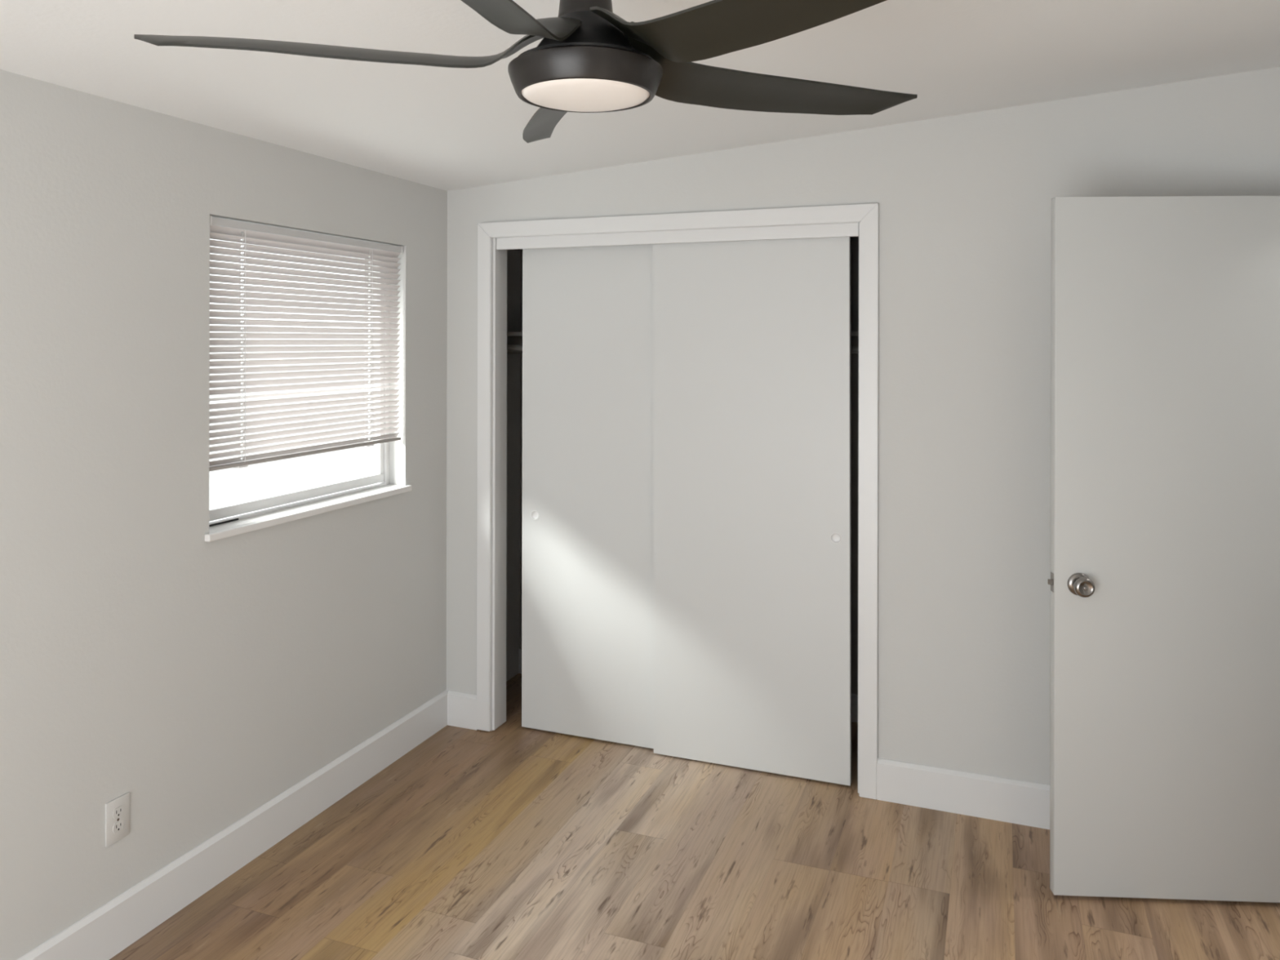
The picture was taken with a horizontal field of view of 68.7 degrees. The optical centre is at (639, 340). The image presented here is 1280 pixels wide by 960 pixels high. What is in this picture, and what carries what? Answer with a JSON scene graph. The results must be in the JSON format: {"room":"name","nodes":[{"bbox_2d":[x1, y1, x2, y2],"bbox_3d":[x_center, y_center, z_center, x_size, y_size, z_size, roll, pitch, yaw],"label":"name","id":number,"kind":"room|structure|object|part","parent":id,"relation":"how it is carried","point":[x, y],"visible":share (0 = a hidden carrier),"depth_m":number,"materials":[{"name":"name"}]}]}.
{"room":"empty bedroom","nodes":[
{"label":"empty bedroom","id":0,"kind":"room"},
{"bbox_2d":[0,69,519,959],"bbox_3d":[-1.607,0.500,2.302,0.200,2.294,5.290,0,0,21],"label":"wall","id":1,"kind":"structure","parent":0,"point":[166,666],"depth_m":2.64,"materials":[{"name":"white paint"}]},
{"bbox_2d":[105,791,129,847],"bbox_3d":[-1.410,1.292,2.528,0.008,0.116,0.072,0,0,21],"label":"wall outlet","id":2,"kind":"object","parent":1,"relation":"attached to","point":[117,810],"visible":1,"depth_m":2.52,"materials":[{"name":"white plastic"}]},
{"bbox_2d":[112,805,124,818],"bbox_3d":[-1.409,1.273,2.527,0.003,0.027,0.033,0,0,21],"label":"receptacle","id":3,"kind":"object","parent":2,"relation":"attached to","point":[117,811],"depth_m":2.53,"materials":[{"name":"white plastic"}]},
{"bbox_2d":[112,820,124,833],"bbox_3d":[-1.409,1.312,2.527,0.003,0.027,0.033,0,0,21],"label":"receptacle","id":4,"kind":"object","parent":2,"relation":"attached to","point":[117,825],"depth_m":2.53,"materials":[{"name":"white plastic"}]},
{"bbox_2d":[17,689,448,959],"bbox_3d":[-1.618,1.575,1.979,0.015,0.145,4.400,0,0,21],"label":"baseboard","id":5,"kind":"structure","parent":1,"relation":"attached to","point":[113,926],"depth_m":2.88,"materials":[{"name":"white wood"}]},
{"bbox_2d":[204,231,411,542],"bbox_3d":[-1.179,0.110,3.309,0.170,0.984,1.032,0,0,21],"label":"window","id":6,"kind":"structure","parent":1,"relation":"in","point":[230,520],"depth_m":3.33,"materials":[{"name":"white plastic"}]},
{"bbox_3d":[-1.210,0.549,3.323,0.024,0.035,0.950,0,0,21],"label":"sash rail","id":7,"kind":"part","parent":6,"relation":"part of","materials":[{"name":"white plastic"}]},
{"bbox_3d":[-1.208,-0.345,3.323,0.024,0.026,0.950,0,0,21],"label":"sash rail","id":8,"kind":"part","parent":6,"relation":"part of","materials":[{"name":"white plastic"}]},
{"bbox_3d":[-1.224,0.576,3.329,0.074,0.008,0.954,0,0,21],"label":"frame sill","id":9,"kind":"part","parent":6,"relation":"part of","materials":[{"name":"white plastic"}]},
{"bbox_2d":[208,215,402,471],"bbox_3d":[-1.140,0.011,3.296,0.030,0.780,0.980,0,0,21],"label":"window blind","id":10,"kind":"object","parent":6,"relation":"attached to","point":[220,225],"visible":0.91,"depth_m":3.21,"materials":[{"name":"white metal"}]},
{"bbox_3d":[-1.263,0.017,2.975,0.024,0.738,0.002,0,0,21],"label":"ladder cord","id":11,"kind":"part","parent":10,"relation":"part of","materials":[{"name":"white fabric"}]},
{"bbox_3d":[-1.141,0.391,3.294,0.026,0.011,0.972,0,0,21],"label":"rail","id":12,"kind":"part","parent":10,"relation":"part of","materials":[{"name":"grey plastic"}]},
{"bbox_3d":[-1.139,-0.364,3.296,0.026,0.024,0.980,0,0,21],"label":"head rail","id":13,"kind":"part","parent":10,"relation":"part of","materials":[{"name":"silver metal"}]},
{"bbox_3d":[-1.032,0.017,3.575,0.024,0.738,0.002,0,0,21],"label":"ladder cord","id":14,"kind":"part","parent":10,"relation":"part of","materials":[{"name":"white fabric"}]},
{"bbox_3d":[-1.166,0.590,3.307,0.098,0.020,0.998,0,0,21],"label":"sill","id":15,"kind":"part","parent":6,"relation":"part of","materials":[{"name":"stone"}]},
{"bbox_2d":[0,0,1279,191],"bbox_3d":[-0.085,-0.805,1.718,3.495,0.354,5.330,0,0,21],"label":"ceiling","id":16,"kind":"structure","parent":0,"point":[444,128],"depth_m":2.54,"materials":[{"name":"white paint"}]},
{"bbox_2d":[133,0,917,142],"bbox_3d":[-0.109,-0.576,1.456,1.320,0.388,1.327,0,0,21],"label":"ceiling fan","id":17,"kind":"object","parent":16,"relation":"hanging from","point":[588,58],"visible":1,"depth_m":1.43,"materials":[{"name":"black metal"}]},
{"bbox_3d":[-0.471,-0.465,1.471,0.658,0.089,0.104,0,0,-6],"label":"blade","id":18,"kind":"part","parent":17,"relation":"part of","materials":[{"name":"black"}]},
{"bbox_3d":[-0.242,-0.466,1.149,0.111,0.077,0.658,0,0,21],"label":"blade","id":19,"kind":"part","parent":17,"relation":"part of","materials":[{"name":"black"}]},
{"bbox_3d":[-0.177,-0.465,1.875,0.104,0.089,0.658,0,0,-15],"label":"blade","id":20,"kind":"part","parent":17,"relation":"part of","materials":[{"name":"black plastic"}]},
{"bbox_3d":[-0.087,-0.390,1.501,0.207,0.016,0.207,0,0,21],"label":"lamp glass","id":21,"kind":"part","parent":17,"relation":"part of","materials":[{"name":"white glass"}]},
{"bbox_3d":[0.201,-0.464,1.246,0.658,0.089,0.104,0,0,40],"label":"blade","id":22,"kind":"part","parent":17,"relation":"part of","materials":[{"name":"black"}]},
{"bbox_3d":[0.241,-0.464,1.703,0.658,0.089,0.104,0,0,-33],"label":"blade","id":23,"kind":"part","parent":17,"relation":"part of","materials":[{"name":"black"}]},
{"bbox_2d":[519,236,858,694],"bbox_3d":[0.783,0.391,3.869,3.135,2.522,0.650,0,0,21],"label":"wall","id":24,"kind":"structure","parent":0,"point":[854,240],"depth_m":4.07,"materials":[{"name":"grey paint"}]},
{"bbox_2d":[506,331,858,354],"bbox_3d":[0.291,0.013,4.141,2.018,0.105,0.305,0,0,21],"label":"closet shelf","id":25,"kind":"object","parent":24,"relation":"attached to","point":[514,340],"visible":0.14,"depth_m":4.34,"materials":[{"name":"grey paint"}]},
{"bbox_3d":[0.251,0.035,4.037,1.980,0.032,0.032,0,0,21],"label":"hanging rod","id":26,"kind":"part","parent":25,"relation":"part of","materials":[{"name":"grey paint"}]},
{"bbox_2d":[518,648,857,722],"bbox_3d":[0.342,1.591,4.283,2.020,0.120,0.012,0,0,21],"label":"baseboard","id":27,"kind":"structure","parent":24,"relation":"attached to","point":[854,696],"depth_m":4.05,"materials":[{"name":"white paint"}]},
{"bbox_2d":[109,673,1279,959],"bbox_3d":[-0.090,1.690,1.718,3.455,0.080,5.290,0,0,21],"label":"floor","id":28,"kind":"structure","parent":0,"point":[513,841],"depth_m":2.88,"materials":[{"name":"wood"}]},
{"bbox_2d":[446,66,1279,785],"bbox_3d":[0.648,0.390,3.519,3.135,2.522,0.100,0,0,21],"label":"wall","id":29,"kind":"structure","parent":0,"point":[964,201],"depth_m":3.29,"materials":[{"name":"white paint"}]},
{"bbox_2d":[447,689,477,729],"bbox_3d":[-0.756,1.576,3.997,0.145,0.145,0.015,0,0,21],"label":"baseboard","id":30,"kind":"structure","parent":29,"relation":"attached to","point":[461,706],"depth_m":3.99,"materials":[{"name":"white wood"}]},
{"bbox_2d":[521,244,653,748],"bbox_3d":[-0.149,0.605,3.856,0.744,2.070,0.029,0,0,21],"label":"door","id":31,"kind":"structure","parent":29,"relation":"in","point":[587,554],"depth_m":3.86,"materials":[{"name":"white wood"}]},
{"bbox_3d":[-0.443,0.737,3.959,0.041,0.041,0.010,0,0,21],"label":"finger pull","id":32,"kind":"part","parent":31,"relation":"part of","materials":[{"name":"white plastic"}]},
{"bbox_2d":[476,203,878,799],"bbox_3d":[0.104,0.577,3.721,1.655,2.147,0.122,0,0,21],"label":"trim","id":33,"kind":"structure","parent":29,"relation":"attached to","point":[860,220],"depth_m":3.72,"materials":[{"name":"white wood"}]},
{"bbox_3d":[-0.657,0.574,3.958,0.064,2.141,0.018,0,0,21],"label":"casing","id":34,"kind":"part","parent":33,"relation":"part of","materials":[{"name":"white wood"}]},
{"bbox_3d":[0.087,-0.465,3.672,1.651,0.064,0.018,0,0,21],"label":"head casing","id":35,"kind":"part","parent":33,"relation":"part of","materials":[{"name":"white wood"}]},
{"bbox_3d":[0.828,0.579,3.386,0.064,2.145,0.018,0,0,21],"label":"casing","id":36,"kind":"part","parent":33,"relation":"part of","materials":[{"name":"white wood"}]},
{"bbox_2d":[653,236,851,786],"bbox_3d":[0.418,0.606,3.603,0.772,2.070,0.031,0,0,21],"label":"door","id":37,"kind":"structure","parent":29,"relation":"in","point":[752,610],"depth_m":3.58,"materials":[{"name":"white wood"}]},
{"bbox_3d":[0.727,0.731,3.472,0.041,0.041,0.010,0,0,21],"label":"finger pull","id":38,"kind":"part","parent":37,"relation":"part of","materials":[{"name":"white plastic"}]},
{"bbox_2d":[876,757,1049,829],"bbox_3d":[1.472,1.581,3.140,1.320,0.145,0.015,0,0,21],"label":"baseboard","id":39,"kind":"structure","parent":29,"relation":"attached to","point":[1022,802],"depth_m":3.26,"materials":[{"name":"white wood"}]},
{"bbox_3d":[1.469,0.388,1.120,0.120,2.531,5.290,0,0,21],"label":"wall","id":40,"kind":"structure","parent":0,"visible":0},
{"bbox_2d":[1047,195,1279,902],"bbox_3d":[1.609,0.608,2.771,0.786,2.066,0.148,0,0,3],"label":"door","id":41,"kind":"structure","parent":40,"relation":"in","point":[1164,581],"depth_m":2.75,"materials":[{"name":"white wood"}]},
{"bbox_3d":[1.227,0.719,2.786,0.002,0.056,0.025,0,0,3],"label":"latch plate","id":42,"kind":"part","parent":41,"relation":"part of","materials":[{"name":"silver metal"}]},
{"bbox_3d":[1.295,0.719,2.736,0.058,0.058,0.042,0,0,3],"label":"knob","id":43,"kind":"part","parent":41,"relation":"part of","materials":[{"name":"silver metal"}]},
{"bbox_3d":[-5.668,1.939,4.286,8.800,0.100,15.000,0,0,21],"label":"ground","id":44,"kind":"structure","parent":0,"visible":0},
{"bbox_2d":[208,331,364,508],"bbox_3d":[-5.199,0.890,4.106,0.200,2.000,15.000,0,0,21],"label":"window pane","id":45,"kind":"structure","parent":44,"relation":"on","point":[231,486],"depth_m":8.71,"materials":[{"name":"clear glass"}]}
]}

